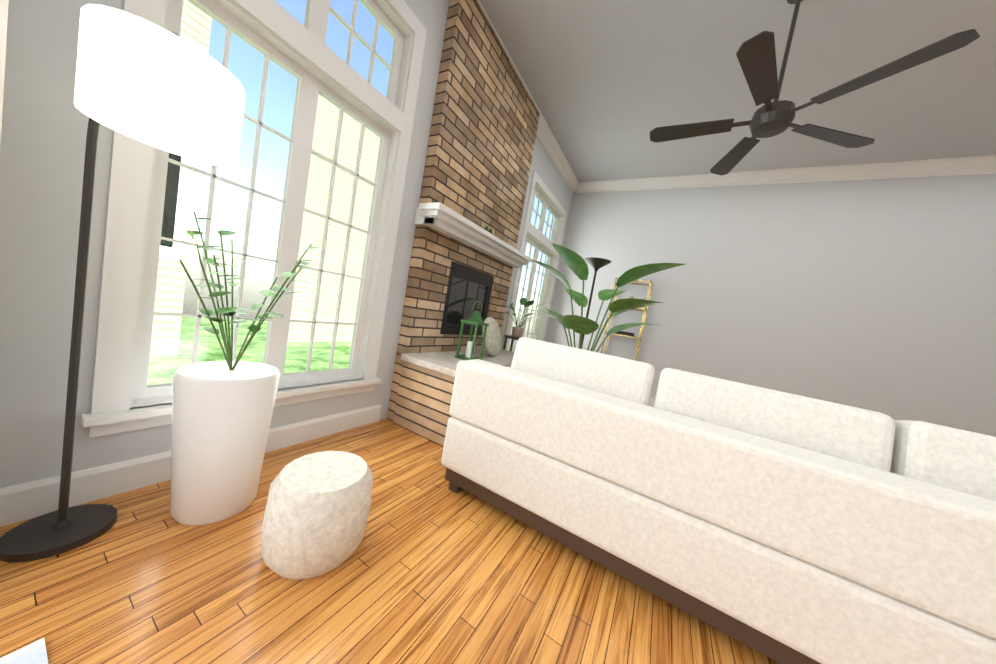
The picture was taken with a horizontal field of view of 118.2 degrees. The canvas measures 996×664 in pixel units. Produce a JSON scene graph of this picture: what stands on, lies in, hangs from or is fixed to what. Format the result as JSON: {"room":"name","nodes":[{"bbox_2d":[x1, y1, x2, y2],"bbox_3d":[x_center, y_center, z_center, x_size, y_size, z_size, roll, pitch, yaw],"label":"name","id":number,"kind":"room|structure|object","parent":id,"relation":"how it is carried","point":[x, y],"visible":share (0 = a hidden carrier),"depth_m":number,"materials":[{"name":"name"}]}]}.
{"room":"living room","nodes":[
{"label":"living room","id":0,"kind":"room"},
{"bbox_2d":[0,0,572,487],"bbox_3d":[-1.752,-1.001,0.366,0.150,3.280,11.250,12,4,29],"label":"wall","id":1,"kind":"structure","parent":0,"point":[44,136],"depth_m":1.00,"materials":[{"name":"grey paint"}]},
{"bbox_2d":[0,404,380,526],"bbox_3d":[-1.287,0.597,1.607,0.017,0.130,1.550,12,4,29],"label":"baseboard","id":2,"kind":"structure","parent":1,"relation":"attached to","point":[27,500],"depth_m":1.19,"materials":[{"name":"white wood"}]},
{"bbox_2d":[81,0,426,437],"bbox_3d":[-1.053,-0.836,1.592,0.210,2.510,1.280,12,4,29],"label":"living room window","id":3,"kind":"structure","parent":1,"relation":"in","point":[125,397],"depth_m":1.53,"materials":[{"name":"white"}]},
{"bbox_2d":[477,0,580,191],"bbox_3d":[0.115,-2.445,2.836,0.105,0.135,4.650,12,4,29],"label":"crown molding","id":4,"kind":"structure","parent":1,"relation":"attached to","point":[544,134],"depth_m":3.84,"materials":[{"name":"white"}]},
{"bbox_2d":[502,170,566,351],"bbox_3d":[0.528,-0.753,4.396,0.210,2.510,1.440,12,4,29],"label":"living room window","id":5,"kind":"structure","parent":1,"relation":"in","point":[536,238],"depth_m":4.39,"materials":[{"name":"white"}]},
{"bbox_2d":[0,418,778,663],"bbox_3d":[0.586,1.219,-1.018,6.600,0.100,11.550,12,4,29],"label":"floor","id":6,"kind":"structure","parent":0,"point":[432,569],"depth_m":0.97,"materials":[{"name":"brown wood"}]},
{"bbox_2d":[0,638,47,663],"bbox_3d":[-0.550,0.932,-0.541,2.250,0.011,1.650,12,4,29],"label":"rug","id":7,"kind":"object","parent":6,"relation":"on","point":[35,652],"visible":1,"depth_m":0.69,"materials":[{"name":"white fabric"}]},
{"bbox_2d":[0,4,244,562],"bbox_3d":[-1.145,-0.073,0.912,0.583,1.590,0.353,12,4,29],"label":"lamp","id":8,"kind":"object","parent":6,"relation":"on","point":[147,82],"visible":1,"depth_m":0.81,"materials":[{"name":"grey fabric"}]},
{"bbox_2d":[170,212,319,524],"bbox_3d":[-1.031,0.142,1.226,0.535,1.163,0.514,12,4,29],"label":"floor plant","id":9,"kind":"object","parent":6,"relation":"on","point":[222,411],"visible":1,"depth_m":1.11,"materials":[{"name":"green plant"}]},
{"bbox_2d":[261,451,372,579],"bbox_3d":[-0.657,0.649,1.107,0.344,0.310,0.344,12,4,29],"label":"pouf","id":10,"kind":"object","parent":6,"relation":"on","point":[318,505],"visible":1,"depth_m":0.98,"materials":[{"name":"fabric"}]},
{"bbox_2d":[387,0,539,446],"bbox_3d":[0.028,-0.852,2.729,0.636,3.278,1.640,12,4,29],"label":"fireplace","id":11,"kind":"object","parent":6,"relation":"on","point":[483,131],"visible":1,"depth_m":2.45,"materials":[{"name":"brick"}]},
{"bbox_2d":[455,301,488,359],"bbox_3d":[-0.202,-0.014,2.478,0.170,0.494,0.170,12,4,29],"label":"lantern","id":12,"kind":"object","parent":11,"relation":"on","point":[474,318],"visible":0.85,"depth_m":2.45,"materials":[{"name":"green metal"}]},
{"bbox_2d":[473,221,502,239],"bbox_3d":[-0.107,-0.925,2.740,0.148,0.080,0.596,12,4,29],"label":"greenery","id":13,"kind":"object","parent":11,"relation":"on","point":[486,229],"visible":0.17,"depth_m":2.70,"materials":[{"name":"green plant"}]},
{"bbox_2d":[482,317,501,355],"bbox_3d":[-0.057,0.042,2.877,0.170,0.361,0.396,12,4,29],"label":"vase","id":14,"kind":"object","parent":11,"relation":"on","point":[493,341],"visible":0.92,"depth_m":2.78,"materials":[{"name":"beige ceramic"}]},
{"bbox_2d":[503,335,520,351],"bbox_3d":[0.163,0.411,3.626,0.220,0.720,0.220,12,4,29],"label":"plant stand","id":15,"kind":"object","parent":6,"relation":"on","point":[513,338],"visible":0.23,"depth_m":3.56,"materials":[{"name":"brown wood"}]},
{"bbox_2d":[505,298,551,336],"bbox_3d":[0.373,-0.169,3.601,0.532,0.493,0.392,12,4,29],"label":"potted plant","id":16,"kind":"object","parent":15,"relation":"on","point":[517,331],"visible":0.96,"depth_m":3.55,"materials":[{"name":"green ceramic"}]},
{"bbox_2d":[581,257,611,348],"bbox_3d":[0.994,0.043,3.467,0.300,1.750,0.300,12,4,29],"label":"lamp","id":17,"kind":"object","parent":6,"relation":"on","point":[596,263],"visible":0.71,"depth_m":3.38,"materials":[{"name":"grey metal"}]},
{"bbox_2d":[523,243,684,351],"bbox_3d":[0.929,0.114,2.948,1.318,1.658,1.303,12,4,29],"label":"plant","id":18,"kind":"object","parent":6,"relation":"on","point":[576,263],"visible":0.6,"depth_m":2.75,"materials":[{"name":"green plant"}]},
{"bbox_2d":[601,278,652,360],"bbox_3d":[1.835,0.076,4.370,0.470,1.851,0.340,12,4,29],"label":"etagere","id":19,"kind":"object","parent":6,"relation":"on","point":[629,334],"visible":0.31,"depth_m":4.32,"materials":[{"name":"gold metal"}]},
{"bbox_2d":[441,337,995,663],"bbox_3d":[1.060,0.649,1.367,2.520,0.864,1.000,12,4,29],"label":"sofa","id":20,"kind":"object","parent":6,"relation":"on","point":[779,527],"visible":1,"depth_m":0.99,"materials":[{"name":"white fabric"}]},
{"bbox_2d":[480,0,995,181],"bbox_3d":[1.164,-2.103,-1.245,6.600,0.100,11.550,12,4,29],"label":"ceiling","id":21,"kind":"structure","parent":0,"point":[611,84],"depth_m":2.51,"materials":[{"name":"grey paint"}]},
{"bbox_2d":[650,0,979,174],"bbox_3d":[1.752,-1.714,1.889,1.296,0.875,1.356,12,4,29],"label":"ceiling fan","id":22,"kind":"object","parent":21,"relation":"hanging from","point":[756,55],"visible":1,"depth_m":1.78,"materials":[{"name":"grey"}]},
{"bbox_2d":[546,174,995,436],"bbox_3d":[3.664,-0.285,3.665,6.150,3.280,0.150,12,4,29],"label":"wall","id":23,"kind":"structure","parent":0,"point":[877,295],"depth_m":3.52,"materials":[{"name":"grey paint"}]},
{"bbox_2d":[648,397,654,406],"bbox_3d":[3.289,1.247,3.734,6.000,0.130,0.017,12,4,29],"label":"baseboard","id":24,"kind":"structure","parent":23,"relation":"attached to","point":[651,401],"depth_m":4.33,"materials":[{"name":"white wood"}]},
{"bbox_2d":[573,155,995,192],"bbox_3d":[3.806,-1.848,3.484,6.000,0.135,0.106,12,4,29],"label":"crown molding","id":25,"kind":"structure","parent":23,"relation":"attached to","point":[972,165],"depth_m":3.52,"materials":[{"name":"white wood"}]},
{"bbox_3d":[1.120,-0.429,-0.696,6.000,3.280,0.150,12,4,29],"label":"wall","id":26,"kind":"structure","parent":0,"visible":0},
{"bbox_2d":[0,0,8,144],"bbox_3d":[0.604,-0.238,-0.411,4.370,2.690,0.182,12,4,29],"label":"trim","id":27,"kind":"structure","parent":26,"relation":"attached to","point":[4,4],"depth_m":0.68,"materials":[{"name":"white"}]},
{"label":"outside","id":28,"kind":"structure","parent":0,"visible":0},
{"bbox_2d":[147,317,351,384],"bbox_3d":[-6.759,0.282,1.458,8.700,0.100,24.000,12,4,29],"label":"ground","id":29,"kind":"structure","parent":28,"point":[293,353],"depth_m":5.53,"materials":[{"name":"green plant"}]},
{"bbox_2d":[150,0,379,355],"bbox_3d":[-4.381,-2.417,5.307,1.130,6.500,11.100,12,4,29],"label":"house","id":30,"kind":"structure","parent":29,"relation":"on","point":[325,290],"depth_m":6.76,"materials":[{"name":"white"}]}
]}

